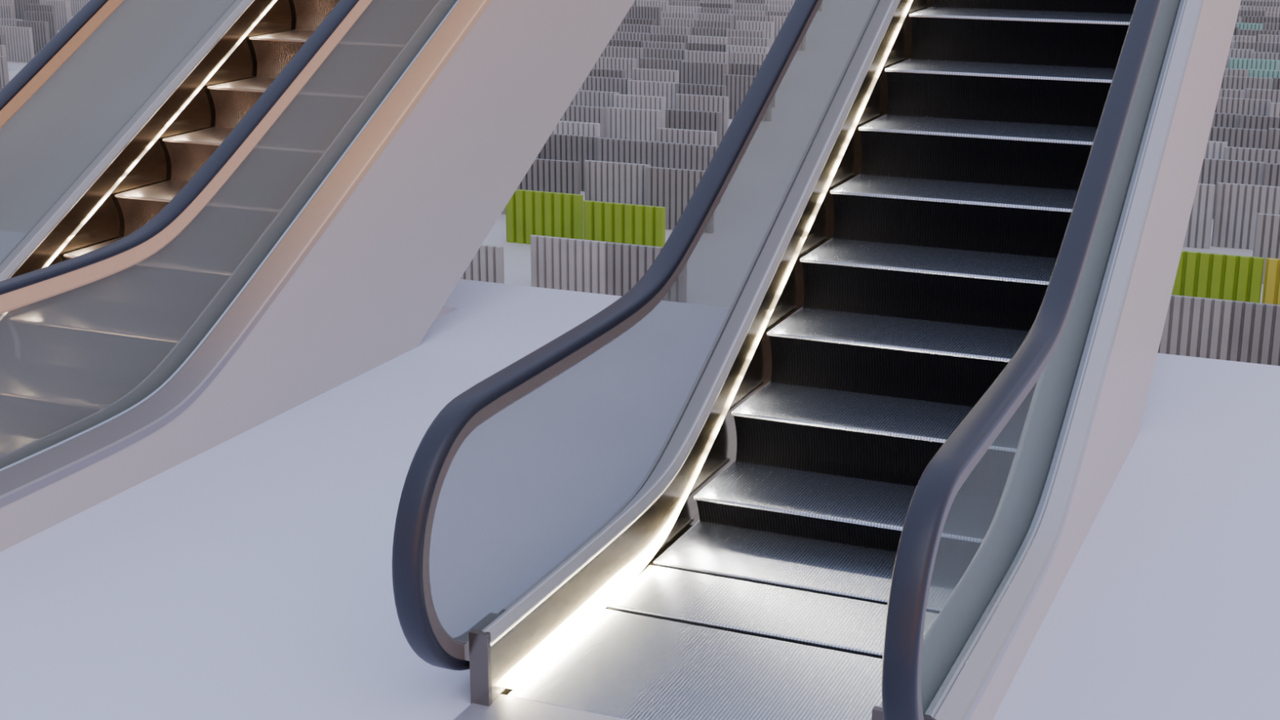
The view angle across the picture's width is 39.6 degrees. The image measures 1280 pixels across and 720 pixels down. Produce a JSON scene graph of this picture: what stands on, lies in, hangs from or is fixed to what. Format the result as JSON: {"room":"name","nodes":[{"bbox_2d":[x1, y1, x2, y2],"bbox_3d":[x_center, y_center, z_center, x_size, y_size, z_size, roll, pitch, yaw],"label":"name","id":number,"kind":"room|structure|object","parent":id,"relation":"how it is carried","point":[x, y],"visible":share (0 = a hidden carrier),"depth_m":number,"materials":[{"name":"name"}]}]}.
{"room":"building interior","nodes":[
{"label":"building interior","id":0,"kind":"room"},
{"bbox_2d":[0,0,1263,307],"bbox_3d":[17.595,-17.781,81.081,210.000,0.200,154.000,7,18,22],"label":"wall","id":1,"kind":"structure","parent":0,"point":[135,48],"depth_m":39.99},
{"bbox_2d":[0,56,8,90],"bbox_3d":[-14.539,-6.343,39.699,1.060,0.900,0.070,7,18,22],"label":"wall panel","id":2,"kind":"object","parent":1,"relation":"on","point":[4,78],"visible":0.59,"depth_m":39.48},
{"bbox_2d":[0,44,8,76],"bbox_3d":[-15.346,-6.984,41.908,1.060,0.900,0.070,7,18,22],"label":"wall panel","id":3,"kind":"object","parent":1,"relation":"on","point":[2,47],"visible":0.23,"depth_m":41.62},
{"bbox_2d":[0,4,13,18],"bbox_3d":[-18.807,-9.972,52.204,1.060,0.900,0.070,7,18,22],"label":"wall panel","id":4,"kind":"object","parent":1,"relation":"on","point":[6,11],"visible":0.28,"depth_m":51.98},
{"bbox_2d":[0,0,16,18],"bbox_3d":[-19.631,-10.682,54.649,1.060,0.900,0.070,7,18,22],"label":"wall panel","id":5,"kind":"object","parent":1,"relation":"on","point":[11,2],"visible":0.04,"depth_m":54.43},
{"bbox_2d":[0,17,22,26],"bbox_3d":[-17.075,-8.766,48.049,1.060,0.900,0.070,7,18,22],"label":"wall panel","id":6,"kind":"object","parent":1,"relation":"on","point":[3,22],"visible":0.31,"depth_m":47.90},
{"bbox_2d":[0,26,34,62],"bbox_3d":[-16.107,-8.149,45.924,1.060,0.900,0.070,7,18,22],"label":"wall panel","id":7,"kind":"object","parent":1,"relation":"on","point":[19,42],"visible":0.79,"depth_m":45.86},
{"bbox_2d":[17,0,39,20],"bbox_3d":[-18.598,-10.602,54.373,1.060,0.900,0.070,7,18,22],"label":"wall panel","id":8,"kind":"object","parent":1,"relation":"on","point":[20,3],"visible":0.14,"depth_m":54.42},
{"bbox_2d":[15,20,49,55],"bbox_3d":[-16.199,-8.585,47.424,1.060,0.900,0.070,7,18,22],"label":"wall panel","id":9,"kind":"object","parent":1,"relation":"on","point":[40,30],"visible":0.51,"depth_m":47.28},
{"bbox_2d":[24,4,54,12],"bbox_3d":[-17.622,-9.990,52.267,1.060,0.900,0.070,7,18,22],"label":"wall panel","id":10,"kind":"object","parent":1,"relation":"on","point":[28,7],"visible":0.32,"depth_m":52.13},
{"bbox_2d":[25,11,57,39],"bbox_3d":[-16.838,-9.334,50.007,1.060,0.900,0.070,7,18,22],"label":"wall panel","id":11,"kind":"object","parent":1,"relation":"on","point":[50,17],"visible":0.44,"depth_m":49.84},
{"bbox_2d":[39,0,69,30],"bbox_3d":[-17.710,-10.428,53.775,1.060,0.900,0.070,7,18,22],"label":"wall panel","id":12,"kind":"object","parent":1,"relation":"on","point":[61,7],"visible":0.42,"depth_m":53.63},
{"bbox_2d":[70,0,89,16],"bbox_3d":[-18.362,-11.664,58.032,1.060,0.900,0.070,7,18,22],"label":"wall panel","id":13,"kind":"object","parent":1,"relation":"on","point":[76,5],"visible":0.34,"depth_m":58.03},
{"bbox_2d":[460,244,504,284],"bbox_3d":[-2.174,-1.115,22.083,1.060,0.680,0.070,7,18,22],"label":"wall panel","id":14,"kind":"object","parent":1,"relation":"on","point":[487,264],"visible":0.25,"depth_m":21.90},
{"bbox_2d":[505,189,583,244],"bbox_3d":[-1.352,-1.980,24.922,1.200,0.760,0.070,7,18,22],"label":"wall panel","id":15,"kind":"object","parent":1,"relation":"on","point":[528,212],"visible":0.71,"depth_m":24.87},
{"bbox_2d":[516,158,580,194],"bbox_3d":[-1.389,-2.557,26.657,1.060,0.900,0.070,7,18,22],"label":"wall panel","id":16,"kind":"object","parent":1,"relation":"on","point":[544,175],"visible":0.56,"depth_m":26.53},
{"bbox_2d":[530,235,607,294],"bbox_3d":[-0.901,-1.189,22.339,1.060,0.680,0.070,7,18,22],"label":"wall panel","id":17,"kind":"object","parent":1,"relation":"on","point":[573,264],"visible":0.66,"depth_m":22.30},
{"bbox_2d":[540,133,599,191],"bbox_3d":[-1.147,-3.208,28.899,1.060,0.900,0.070,7,18,22],"label":"wall panel","id":18,"kind":"object","parent":1,"relation":"on","point":[562,147],"visible":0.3,"depth_m":28.80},
{"bbox_2d":[551,120,599,137],"bbox_3d":[-1.173,-3.607,30.273,1.060,0.900,0.070,7,18,22],"label":"wall panel","id":19,"kind":"object","parent":1,"relation":"on","point":[564,127],"visible":0.23,"depth_m":30.10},
{"bbox_2d":[560,105,605,137],"bbox_3d":[-1.120,-4.135,32.095,1.060,0.900,0.070,7,18,22],"label":"wall panel","id":20,"kind":"object","parent":1,"relation":"on","point":[573,113],"visible":0.27,"depth_m":31.91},
{"bbox_2d":[569,89,618,137],"bbox_3d":[-0.902,-4.692,34.011,1.060,0.900,0.070,7,18,22],"label":"wall panel","id":21,"kind":"object","parent":1,"relation":"on","point":[582,98],"visible":0.23,"depth_m":33.89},
{"bbox_2d":[587,68,625,78],"bbox_3d":[-0.804,-5.665,37.365,1.060,0.900,0.070,7,18,22],"label":"wall panel","id":22,"kind":"object","parent":1,"relation":"on","point":[604,73],"visible":0.22,"depth_m":37.19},
{"bbox_2d":[583,76,631,94],"bbox_3d":[-0.661,-5.262,35.978,1.060,0.900,0.070,7,18,22],"label":"wall panel","id":23,"kind":"object","parent":1,"relation":"on","point":[590,83],"visible":0.31,"depth_m":35.87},
{"bbox_2d":[592,57,636,78],"bbox_3d":[-0.578,-6.226,39.297,1.060,0.900,0.070,7,18,22],"label":"wall panel","id":24,"kind":"object","parent":1,"relation":"on","point":[608,63],"visible":0.28,"depth_m":39.14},
{"bbox_2d":[584,160,650,205],"bbox_3d":[-0.345,-2.484,26.406,1.060,0.900,0.070,7,18,22],"label":"wall panel","id":25,"kind":"object","parent":1,"relation":"on","point":[604,181],"visible":0.66,"depth_m":26.34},
{"bbox_2d":[602,45,644,68],"bbox_3d":[-0.402,-6.834,41.394,1.060,0.900,0.070,7,18,22],"label":"wall panel","id":26,"kind":"object","parent":1,"relation":"on","point":[637,53],"visible":0.27,"depth_m":41.25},
{"bbox_2d":[583,200,665,247],"bbox_3d":[-0.224,-1.738,24.087,1.200,0.760,0.070,7,18,22],"label":"wall panel","id":27,"kind":"object","parent":1,"relation":"on","point":[603,221],"visible":0.66,"depth_m":24.03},
{"bbox_2d":[606,39,643,47],"bbox_3d":[-0.393,-7.255,42.843,1.060,0.900,0.070,7,18,22],"label":"wall panel","id":28,"kind":"object","parent":1,"relation":"on","point":[613,42],"visible":0.3,"depth_m":42.69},
{"bbox_2d":[597,137,657,167],"bbox_3d":[-0.200,-3.072,28.432,1.060,0.900,0.070,7,18,22],"label":"wall panel","id":29,"kind":"object","parent":1,"relation":"on","point":[615,150],"visible":0.34,"depth_m":28.32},
{"bbox_2d":[610,31,648,41],"bbox_3d":[-0.262,-7.755,44.566,1.060,0.900,0.070,7,18,22],"label":"wall panel","id":30,"kind":"object","parent":1,"relation":"on","point":[617,35],"visible":0.27,"depth_m":44.43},
{"bbox_2d":[606,106,661,141],"bbox_3d":[-0.118,-4.036,31.752,1.060,0.900,0.070,7,18,22],"label":"wall panel","id":31,"kind":"object","parent":1,"relation":"on","point":[624,123],"visible":0.64,"depth_m":31.68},
{"bbox_2d":[615,23,653,33],"bbox_3d":[-0.150,-8.322,46.520,1.060,0.900,0.070,7,18,22],"label":"wall panel","id":32,"kind":"object","parent":1,"relation":"on","point":[622,27],"visible":0.29,"depth_m":46.39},
{"bbox_2d":[621,17,654,26],"bbox_3d":[-0.100,-8.770,48.063,1.060,0.900,0.070,7,18,22],"label":"wall panel","id":33,"kind":"object","parent":1,"relation":"on","point":[625,20],"visible":0.26,"depth_m":47.91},
{"bbox_2d":[613,93,666,128],"bbox_3d":[-0.018,-4.515,33.403,1.060,0.900,0.070,7,18,22],"label":"wall panel","id":34,"kind":"object","parent":1,"relation":"on","point":[628,101],"visible":0.34,"depth_m":33.26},
{"bbox_2d":[627,5,661,26],"bbox_3d":[0.118,-9.821,51.683,1.060,0.900,0.070,7,18,22],"label":"wall panel","id":35,"kind":"object","parent":1,"relation":"on","point":[635,11],"visible":0.34,"depth_m":51.55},
{"bbox_2d":[607,241,687,302],"bbox_3d":[0.073,-1.071,21.934,1.060,0.680,0.070,7,18,22],"label":"wall panel","id":36,"kind":"object","parent":1,"relation":"on","point":[627,264],"visible":0.43,"depth_m":21.95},
{"bbox_2d":[627,80,677,109],"bbox_3d":[0.233,-5.093,35.393,1.060,0.900,0.070,7,18,22],"label":"wall panel","id":37,"kind":"object","parent":1,"relation":"on","point":[649,88],"visible":0.41,"depth_m":35.25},
{"bbox_2d":[635,0,669,12],"bbox_3d":[0.371,-10.399,53.675,1.060,0.900,0.070,7,18,22],"label":"wall panel","id":38,"kind":"object","parent":1,"relation":"on","point":[664,5],"visible":0.31,"depth_m":53.51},
{"bbox_2d":[631,67,679,83],"bbox_3d":[0.309,-5.636,37.267,1.060,0.900,0.070,7,18,22],"label":"wall panel","id":39,"kind":"object","parent":1,"relation":"on","point":[638,74],"visible":0.34,"depth_m":37.14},
{"bbox_2d":[640,57,685,83],"bbox_3d":[0.490,-6.168,39.099,1.060,0.900,0.070,7,18,22],"label":"wall panel","id":40,"kind":"object","parent":1,"relation":"on","point":[645,63],"visible":0.38,"depth_m":38.98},
{"bbox_2d":[643,40,684,57],"bbox_3d":[0.557,-7.122,42.384,1.060,0.900,0.070,7,18,22],"label":"wall panel","id":41,"kind":"object","parent":1,"relation":"on","point":[646,44],"visible":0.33,"depth_m":42.25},
{"bbox_2d":[644,47,687,59],"bbox_3d":[0.587,-6.726,41.020,1.060,0.900,0.070,7,18,22],"label":"wall panel","id":42,"kind":"object","parent":1,"relation":"on","point":[657,53],"visible":0.34,"depth_m":40.90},
{"bbox_2d":[648,33,687,49],"bbox_3d":[0.677,-7.615,44.083,1.060,0.900,0.070,7,18,22],"label":"wall panel","id":43,"kind":"object","parent":1,"relation":"on","point":[651,37],"visible":0.33,"depth_m":43.94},
{"bbox_2d":[651,26,688,35],"bbox_3d":[0.769,-8.169,45.991,1.060,0.900,0.070,7,18,22],"label":"wall panel","id":44,"kind":"object","parent":1,"relation":"on","point":[655,29],"visible":0.34,"depth_m":45.86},
{"bbox_2d":[660,12,696,26],"bbox_3d":[1.067,-9.271,49.790,1.060,0.900,0.070,7,18,22],"label":"wall panel","id":45,"kind":"object","parent":1,"relation":"on","point":[664,15],"visible":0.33,"depth_m":49.66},
{"bbox_2d":[646,166,714,233],"bbox_3d":[0.572,-2.330,25.874,1.060,0.900,0.070,7,18,22],"label":"wall panel","id":46,"kind":"object","parent":1,"relation":"on","point":[671,188],"visible":0.57,"depth_m":25.86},
{"bbox_2d":[662,17,698,35],"bbox_3d":[1.084,-8.787,48.122,1.060,0.900,0.070,7,18,22],"label":"wall panel","id":47,"kind":"object","parent":1,"relation":"on","point":[673,22],"visible":0.32,"depth_m":48.02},
{"bbox_2d":[667,5,702,18],"bbox_3d":[1.293,-9.832,51.723,1.060,0.900,0.070,7,18,22],"label":"wall panel","id":48,"kind":"object","parent":1,"relation":"on","point":[670,8],"visible":0.32,"depth_m":51.60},
{"bbox_2d":[656,127,716,146],"bbox_3d":[0.760,-3.361,29.428,1.060,0.900,0.070,7,18,22],"label":"wall panel","id":49,"kind":"object","parent":1,"relation":"on","point":[663,135],"visible":0.34,"depth_m":29.30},
{"bbox_2d":[671,0,704,6],"bbox_3d":[1.423,-10.332,53.443,1.060,0.900,0.070,7,18,22],"label":"wall panel","id":50,"kind":"object","parent":1,"relation":"on","point":[683,3],"visible":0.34,"depth_m":53.33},
{"bbox_2d":[657,142,720,204],"bbox_3d":[0.766,-2.949,28.008,1.060,0.900,0.070,7,18,22],"label":"wall panel","id":51,"kind":"object","parent":1,"relation":"on","point":[670,155],"visible":0.32,"depth_m":27.93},
{"bbox_2d":[665,108,721,146],"bbox_3d":[0.933,-3.967,31.514,1.060,0.900,0.070,7,18,22],"label":"wall panel","id":52,"kind":"object","parent":1,"relation":"on","point":[674,118],"visible":0.37,"depth_m":31.39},
{"bbox_2d":[675,83,726,96],"bbox_3d":[1.185,-4.960,34.938,1.060,0.900,0.070,7,18,22],"label":"wall panel","id":53,"kind":"object","parent":1,"relation":"on","point":[681,88],"visible":0.36,"depth_m":34.81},
{"bbox_2d":[675,93,728,139],"bbox_3d":[1.158,-4.527,33.445,1.060,0.900,0.070,7,18,22],"label":"wall panel","id":54,"kind":"object","parent":1,"relation":"on","point":[683,101],"visible":0.37,"depth_m":33.30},
{"bbox_2d":[680,61,726,85],"bbox_3d":[1.363,-5.985,38.468,1.060,0.900,0.070,7,18,22],"label":"wall panel","id":55,"kind":"object","parent":1,"relation":"on","point":[691,73],"visible":0.63,"depth_m":38.38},
{"bbox_2d":[684,50,728,74],"bbox_3d":[1.509,-6.574,40.499,1.060,0.900,0.070,7,18,22],"label":"wall panel","id":56,"kind":"object","parent":1,"relation":"on","point":[690,55],"visible":0.36,"depth_m":40.37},
{"bbox_2d":[686,42,728,52],"bbox_3d":[1.592,-7.043,42.113,1.060,0.900,0.070,7,18,22],"label":"wall panel","id":57,"kind":"object","parent":1,"relation":"on","point":[690,46],"visible":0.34,"depth_m":41.99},
{"bbox_2d":[687,35,728,44],"bbox_3d":[1.651,-7.497,43.676,1.060,0.900,0.070,7,18,22],"label":"wall panel","id":58,"kind":"object","parent":1,"relation":"on","point":[699,39],"visible":0.33,"depth_m":43.55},
{"bbox_2d":[690,26,729,36],"bbox_3d":[1.784,-8.077,45.675,1.060,0.900,0.070,7,18,22],"label":"wall panel","id":59,"kind":"object","parent":1,"relation":"on","point":[695,31],"visible":0.32,"depth_m":45.57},
{"bbox_2d":[695,19,733,29],"bbox_3d":[1.972,-8.614,47.525,1.060,0.900,0.070,7,18,22],"label":"wall panel","id":60,"kind":"object","parent":1,"relation":"on","point":[702,24],"visible":0.33,"depth_m":47.39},
{"bbox_2d":[697,13,731,21],"bbox_3d":[2.076,-9.176,49.460,1.060,0.900,0.070,7,18,22],"label":"wall panel","id":61,"kind":"object","parent":1,"relation":"on","point":[701,16],"visible":0.32,"depth_m":49.34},
{"bbox_2d":[698,2,733,8],"bbox_3d":[2.237,-10.110,52.680,1.060,0.900,0.070,7,18,22],"label":"wall panel","id":62,"kind":"object","parent":1,"relation":"on","point":[700,4],"visible":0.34,"depth_m":52.54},
{"bbox_2d":[699,0,732,4],"bbox_3d":[2.328,-10.664,54.587,1.060,0.900,0.070,7,18,22],"label":"wall panel","id":63,"kind":"object","parent":1,"relation":"on","point":[727,2],"visible":0.02,"depth_m":54.44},
{"bbox_2d":[699,7,733,13],"bbox_3d":[2.196,-9.668,51.158,1.060,0.900,0.070,7,18,22],"label":"wall panel","id":64,"kind":"object","parent":1,"relation":"on","point":[702,10],"visible":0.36,"depth_m":51.04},
{"bbox_2d":[725,29,765,44],"bbox_3d":[2.669,-7.902,45.072,1.060,0.900,0.070,7,18,22],"label":"wall panel","id":65,"kind":"object","parent":1,"relation":"on","point":[729,33],"visible":0.35,"depth_m":44.95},
{"bbox_2d":[722,74,771,121],"bbox_3d":[2.176,-5.348,36.274,1.060,0.900,0.070,7,18,22],"label":"wall panel","id":66,"kind":"object","parent":1,"relation":"on","point":[737,86],"visible":0.41,"depth_m":36.28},
{"bbox_2d":[725,44,768,62],"bbox_3d":[2.493,-6.878,41.545,1.060,0.900,0.070,7,18,22],"label":"wall panel","id":67,"kind":"object","parent":1,"relation":"on","point":[729,48],"visible":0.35,"depth_m":41.43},
{"bbox_2d":[729,9,764,16],"bbox_3d":[3.026,-9.458,50.432,1.060,0.900,0.070,7,18,22],"label":"wall panel","id":68,"kind":"object","parent":1,"relation":"on","point":[731,11],"visible":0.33,"depth_m":50.29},
{"bbox_2d":[730,51,767,64],"bbox_3d":[2.538,-6.492,40.212,1.060,0.900,0.070,7,18,22],"label":"wall panel","id":69,"kind":"object","parent":1,"relation":"on","point":[735,57],"visible":0.27,"depth_m":40.14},
{"bbox_2d":[728,36,770,50],"bbox_3d":[2.652,-7.396,43.331,1.060,0.900,0.070,7,18,22],"label":"wall panel","id":70,"kind":"object","parent":1,"relation":"on","point":[733,41],"visible":0.33,"depth_m":43.20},
{"bbox_2d":[731,14,768,30],"bbox_3d":[3.013,-9.034,48.972,1.060,0.900,0.070,7,18,22],"label":"wall panel","id":71,"kind":"object","parent":1,"relation":"on","point":[734,17],"visible":0.33,"depth_m":48.88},
{"bbox_2d":[734,0,764,9],"bbox_3d":[3.399,-10.608,54.396,1.060,0.900,0.070,7,18,22],"label":"wall panel","id":72,"kind":"object","parent":1,"relation":"on","point":[752,2],"visible":0.02,"depth_m":54.29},
{"bbox_2d":[728,62,775,107],"bbox_3d":[2.394,-5.904,38.189,1.060,0.900,0.070,7,18,22],"label":"wall panel","id":73,"kind":"object","parent":1,"relation":"on","point":[735,68],"visible":0.26,"depth_m":38.13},
{"bbox_2d":[735,3,769,16],"bbox_3d":[3.323,-10.065,52.524,1.060,0.900,0.070,7,18,22],"label":"wall panel","id":74,"kind":"object","parent":1,"relation":"on","point":[744,6],"visible":0.34,"depth_m":52.41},
{"bbox_2d":[736,20,773,48],"bbox_3d":[3.048,-8.562,47.345,1.060,0.900,0.070,7,18,22],"label":"wall panel","id":75,"kind":"object","parent":1,"relation":"on","point":[768,27],"visible":0.34,"depth_m":47.18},
{"bbox_2d":[765,10,789,22],"bbox_3d":[4.026,-9.357,50.084,1.060,0.900,0.070,7,18,22],"label":"wall panel","id":76,"kind":"object","parent":1,"relation":"on","point":[768,13],"visible":0.23,"depth_m":50.03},
{"bbox_2d":[764,0,795,5],"bbox_3d":[4.260,-10.418,53.739,1.060,0.900,0.070,7,18,22],"label":"wall panel","id":77,"kind":"object","parent":1,"relation":"on","point":[780,2],"visible":0.23,"depth_m":53.62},
{"bbox_2d":[767,4,792,11],"bbox_3d":[4.217,-9.895,51.938,1.060,0.900,0.070,7,18,22],"label":"wall panel","id":78,"kind":"object","parent":1,"relation":"on","point":[770,7],"visible":0.23,"depth_m":51.88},
{"bbox_2d":[768,15,805,50],"bbox_3d":[4.029,-8.943,48.658,1.060,0.900,0.070,7,18,22],"label":"wall panel","id":79,"kind":"object","parent":1,"relation":"on","point":[778,21],"visible":0.28,"depth_m":48.65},
{"bbox_2d":[1157,294,1233,360],"bbox_3d":[5.921,-0.366,19.503,1.060,0.680,0.070,7,18,22],"label":"wall panel","id":80,"kind":"object","parent":1,"relation":"on","point":[1194,326],"visible":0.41,"depth_m":19.41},
{"bbox_2d":[1182,183,1215,248],"bbox_3d":[7.459,-2.043,24.885,1.060,0.900,0.070,7,18,22],"label":"wall panel","id":81,"kind":"object","parent":1,"relation":"on","point":[1198,232],"visible":0.29,"depth_m":24.72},
{"bbox_2d":[1204,141,1227,159],"bbox_3d":[8.784,-3.061,28.394,1.060,0.900,0.070,7,18,22],"label":"wall panel","id":82,"kind":"object","parent":1,"relation":"on","point":[1215,149],"visible":0.08,"depth_m":28.14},
{"bbox_2d":[1171,250,1264,302],"bbox_3d":[6.769,-0.894,21.180,1.200,0.760,0.070,7,18,22],"label":"wall panel","id":83,"kind":"object","parent":1,"relation":"on","point":[1198,274],"visible":0.52,"depth_m":21.09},
{"bbox_2d":[1211,112,1239,128],"bbox_3d":[9.961,-3.905,31.302,1.060,0.900,0.070,7,18,22],"label":"wall panel","id":84,"kind":"object","parent":1,"relation":"on","point":[1220,120],"visible":0.15,"depth_m":31.07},
{"bbox_2d":[1197,158,1264,219],"bbox_3d":[8.754,-2.547,26.622,1.060,0.900,0.070,7,18,22],"label":"wall panel","id":85,"kind":"object","parent":1,"relation":"on","point":[1213,171],"visible":0.3,"depth_m":26.50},
{"bbox_2d":[1218,88,1244,98],"bbox_3d":[11.087,-4.795,34.369,1.060,0.900,0.070,7,18,22],"label":"wall panel","id":86,"kind":"object","parent":1,"relation":"on","point":[1224,93],"visible":0.12,"depth_m":34.13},
{"bbox_2d":[1223,68,1248,76],"bbox_3d":[12.209,-5.683,37.428,1.060,0.900,0.070,7,18,22],"label":"wall panel","id":87,"kind":"object","parent":1,"relation":"on","point":[1228,72],"visible":0.15,"depth_m":37.20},
{"bbox_2d":[1208,126,1266,149],"bbox_3d":[9.837,-3.410,29.595,1.060,0.900,0.070,7,18,22],"label":"wall panel","id":88,"kind":"object","parent":1,"relation":"on","point":[1235,137],"visible":0.27,"depth_m":29.45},
{"bbox_2d":[1227,48,1254,68],"bbox_3d":[13.580,-6.731,41.036,1.060,0.900,0.070,7,18,22],"label":"wall panel","id":89,"kind":"object","parent":1,"relation":"on","point":[1233,53],"visible":0.17,"depth_m":40.83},
{"bbox_2d":[1214,97,1271,116],"bbox_3d":[11.119,-4.400,33.007,1.060,0.900,0.070,7,18,22],"label":"wall panel","id":90,"kind":"object","parent":1,"relation":"on","point":[1253,107],"visible":0.27,"depth_m":32.88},
{"bbox_2d":[1231,35,1256,41],"bbox_3d":[14.620,-7.566,43.913,1.060,0.900,0.070,7,18,22],"label":"wall panel","id":91,"kind":"object","parent":1,"relation":"on","point":[1235,37],"visible":0.18,"depth_m":43.69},
{"bbox_2d":[1211,182,1279,249],"bbox_3d":[8.509,-1.973,24.647,1.060,0.900,0.070,7,18,22],"label":"wall panel","id":92,"kind":"object","parent":1,"relation":"on","point":[1237,206],"visible":0.74,"depth_m":24.69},
{"bbox_2d":[1220,75,1273,98],"bbox_3d":[12.240,-5.287,36.064,1.060,0.900,0.070,7,18,22],"label":"wall panel","id":93,"kind":"object","parent":1,"relation":"on","point":[1228,82],"visible":0.33,"depth_m":35.95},
{"bbox_2d":[1235,22,1262,30],"bbox_3d":[15.842,-8.439,46.921,1.060,0.900,0.070,7,18,22],"label":"wall panel","id":94,"kind":"object","parent":1,"relation":"on","point":[1242,25],"visible":0.22,"depth_m":46.72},
{"bbox_2d":[1222,146,1279,164],"bbox_3d":[9.576,-2.826,27.583,1.060,0.900,0.070,7,18,22],"label":"wall panel","id":95,"kind":"object","parent":1,"relation":"on","point":[1266,156],"visible":0.32,"depth_m":27.51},
{"bbox_2d":[1237,9,1266,22],"bbox_3d":[17.224,-9.493,50.555,1.060,0.900,0.070,7,18,22],"label":"wall panel","id":96,"kind":"object","parent":1,"relation":"on","point":[1241,12],"visible":0.25,"depth_m":50.39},
{"bbox_2d":[1227,300,1279,365],"bbox_3d":[6.896,-0.248,19.098,1.060,0.680,0.070,7,18,22],"label":"wall panel","id":97,"kind":"object","parent":1,"relation":"on","point":[1255,331],"visible":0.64,"depth_m":19.18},
{"bbox_2d":[1240,0,1267,6],"bbox_3d":[18.320,-10.365,53.556,1.060,0.900,0.070,7,18,22],"label":"wall panel","id":98,"kind":"object","parent":1,"relation":"on","point":[1255,3],"visible":0.24,"depth_m":53.37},
{"bbox_2d":[1228,57,1279,73],"bbox_3d":[13.450,-6.153,39.045,1.060,0.900,0.070,7,18,22],"label":"wall panel","id":99,"kind":"object","parent":1,"relation":"on","point":[1233,63],"visible":0.34,"depth_m":38.93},
{"bbox_2d":[1234,40,1279,53],"bbox_3d":[14.696,-7.120,42.378,1.060,0.900,0.070,7,18,22],"label":"wall panel","id":100,"kind":"object","parent":1,"relation":"on","point":[1274,47],"visible":0.32,"depth_m":42.25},
{"bbox_2d":[1236,29,1279,41],"bbox_3d":[15.683,-7.921,45.136,1.060,0.900,0.070,7,18,22],"label":"wall panel","id":101,"kind":"object","parent":1,"relation":"on","point":[1240,32],"visible":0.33,"depth_m":45.05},
{"bbox_2d":[1238,115,1279,149],"bbox_3d":[10.906,-3.768,30.830,1.060,0.900,0.070,7,18,22],"label":"wall panel","id":102,"kind":"object","parent":1,"relation":"on","point":[1246,122],"visible":0.33,"depth_m":30.80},
{"bbox_2d":[1242,15,1279,30],"bbox_3d":[17.005,-8.937,48.638,1.060,0.900,0.070,7,18,22],"label":"wall panel","id":103,"kind":"object","parent":1,"relation":"on","point":[1254,20],"visible":0.32,"depth_m":48.55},
{"bbox_2d":[1244,88,1279,102],"bbox_3d":[12.154,-4.737,34.169,1.060,0.900,0.070,7,18,22],"label":"wall panel","id":104,"kind":"object","parent":1,"relation":"on","point":[1273,95],"visible":0.32,"depth_m":34.12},
{"bbox_2d":[1244,5,1279,13],"bbox_3d":[18.104,-9.810,51.645,1.060,0.900,0.070,7,18,22],"label":"wall panel","id":105,"kind":"object","parent":1,"relation":"on","point":[1269,9],"visible":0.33,"depth_m":51.50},
{"bbox_2d":[1248,69,1279,89],"bbox_3d":[13.222,-5.590,37.107,1.060,0.900,0.070,7,18,22],"label":"wall panel","id":106,"kind":"object","parent":1,"relation":"on","point":[1252,73],"visible":0.32,"depth_m":37.07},
{"bbox_2d":[1251,51,1279,70],"bbox_3d":[14.364,-6.490,40.209,1.060,0.900,0.070,7,18,22],"label":"wall panel","id":107,"kind":"object","parent":1,"relation":"on","point":[1260,55],"visible":0.32,"depth_m":40.17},
{"bbox_2d":[1252,213,1279,284],"bbox_3d":[8.349,-1.375,22.587,1.060,0.900,0.070,7,18,22],"label":"wall panel","id":108,"kind":"object","parent":1,"relation":"on","point":[1267,233],"visible":0.64,"depth_m":22.66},
{"bbox_2d":[1257,34,1279,43],"bbox_3d":[15.758,-7.554,43.872,1.060,0.900,0.070,7,18,22],"label":"wall panel","id":109,"kind":"object","parent":1,"relation":"on","point":[1261,37],"visible":0.31,"depth_m":43.85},
{"bbox_2d":[1262,257,1279,305],"bbox_3d":[7.797,-0.770,20.753,1.000,0.760,0.070,7,18,22],"label":"wall panel","id":110,"kind":"object","parent":1,"relation":"on","point":[1271,288],"visible":0.62,"depth_m":20.86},
{"bbox_2d":[1262,163,1279,186],"bbox_3d":[9.699,-2.410,26.152,1.060,0.900,0.070,7,18,22],"label":"wall panel","id":111,"kind":"object","parent":1,"relation":"on","point":[1271,177],"visible":0.32,"depth_m":26.21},
{"bbox_2d":[1263,22,1279,31],"bbox_3d":[16.925,-8.391,46.756,1.060,0.900,0.070,7,18,22],"label":"wall panel","id":112,"kind":"object","parent":1,"relation":"on","point":[1267,26],"visible":0.3,"depth_m":46.76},
{"bbox_2d":[1266,128,1279,150],"bbox_3d":[10.898,-3.348,29.381,1.060,0.900,0.070,7,18,22],"label":"wall panel","id":113,"kind":"object","parent":1,"relation":"on","point":[1273,134],"visible":0.28,"depth_m":29.45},
{"bbox_2d":[1268,102,1279,116],"bbox_3d":[11.954,-4.193,32.293,1.060,0.900,0.070,7,18,22],"label":"wall panel","id":114,"kind":"object","parent":1,"relation":"on","point":[1274,108],"visible":0.26,"depth_m":32.35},
{"bbox_2d":[1272,77,1279,89],"bbox_3d":[13.255,-5.196,35.748,1.060,0.900,0.070,7,18,22],"label":"wall panel","id":115,"kind":"object","parent":1,"relation":"on","point":[1276,86],"visible":0.3,"depth_m":35.81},
{"bbox_2d":[0,279,1279,719],"bbox_3d":[-2.546,1.056,5.311,23.000,0.140,10.800,7,18,22],"label":"floor","id":116,"kind":"structure","parent":0,"point":[249,577],"depth_m":6.37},
{"bbox_2d":[0,0,635,551],"bbox_3d":[-1.781,-2.314,8.773,1.605,4.986,10.034,7,18,22],"label":"escalator","id":117,"kind":"object","parent":116,"relation":"on","point":[291,211],"visible":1,"depth_m":8.34,"materials":[{"name":"metal"}]},
{"bbox_2d":[391,0,1240,719],"bbox_3d":[1.487,-1.919,7.411,1.540,4.986,10.027,7,18,22],"label":"escalator","id":118,"kind":"object","parent":116,"relation":"on","point":[922,391],"visible":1,"depth_m":6.65,"materials":[{"name":"metal"}]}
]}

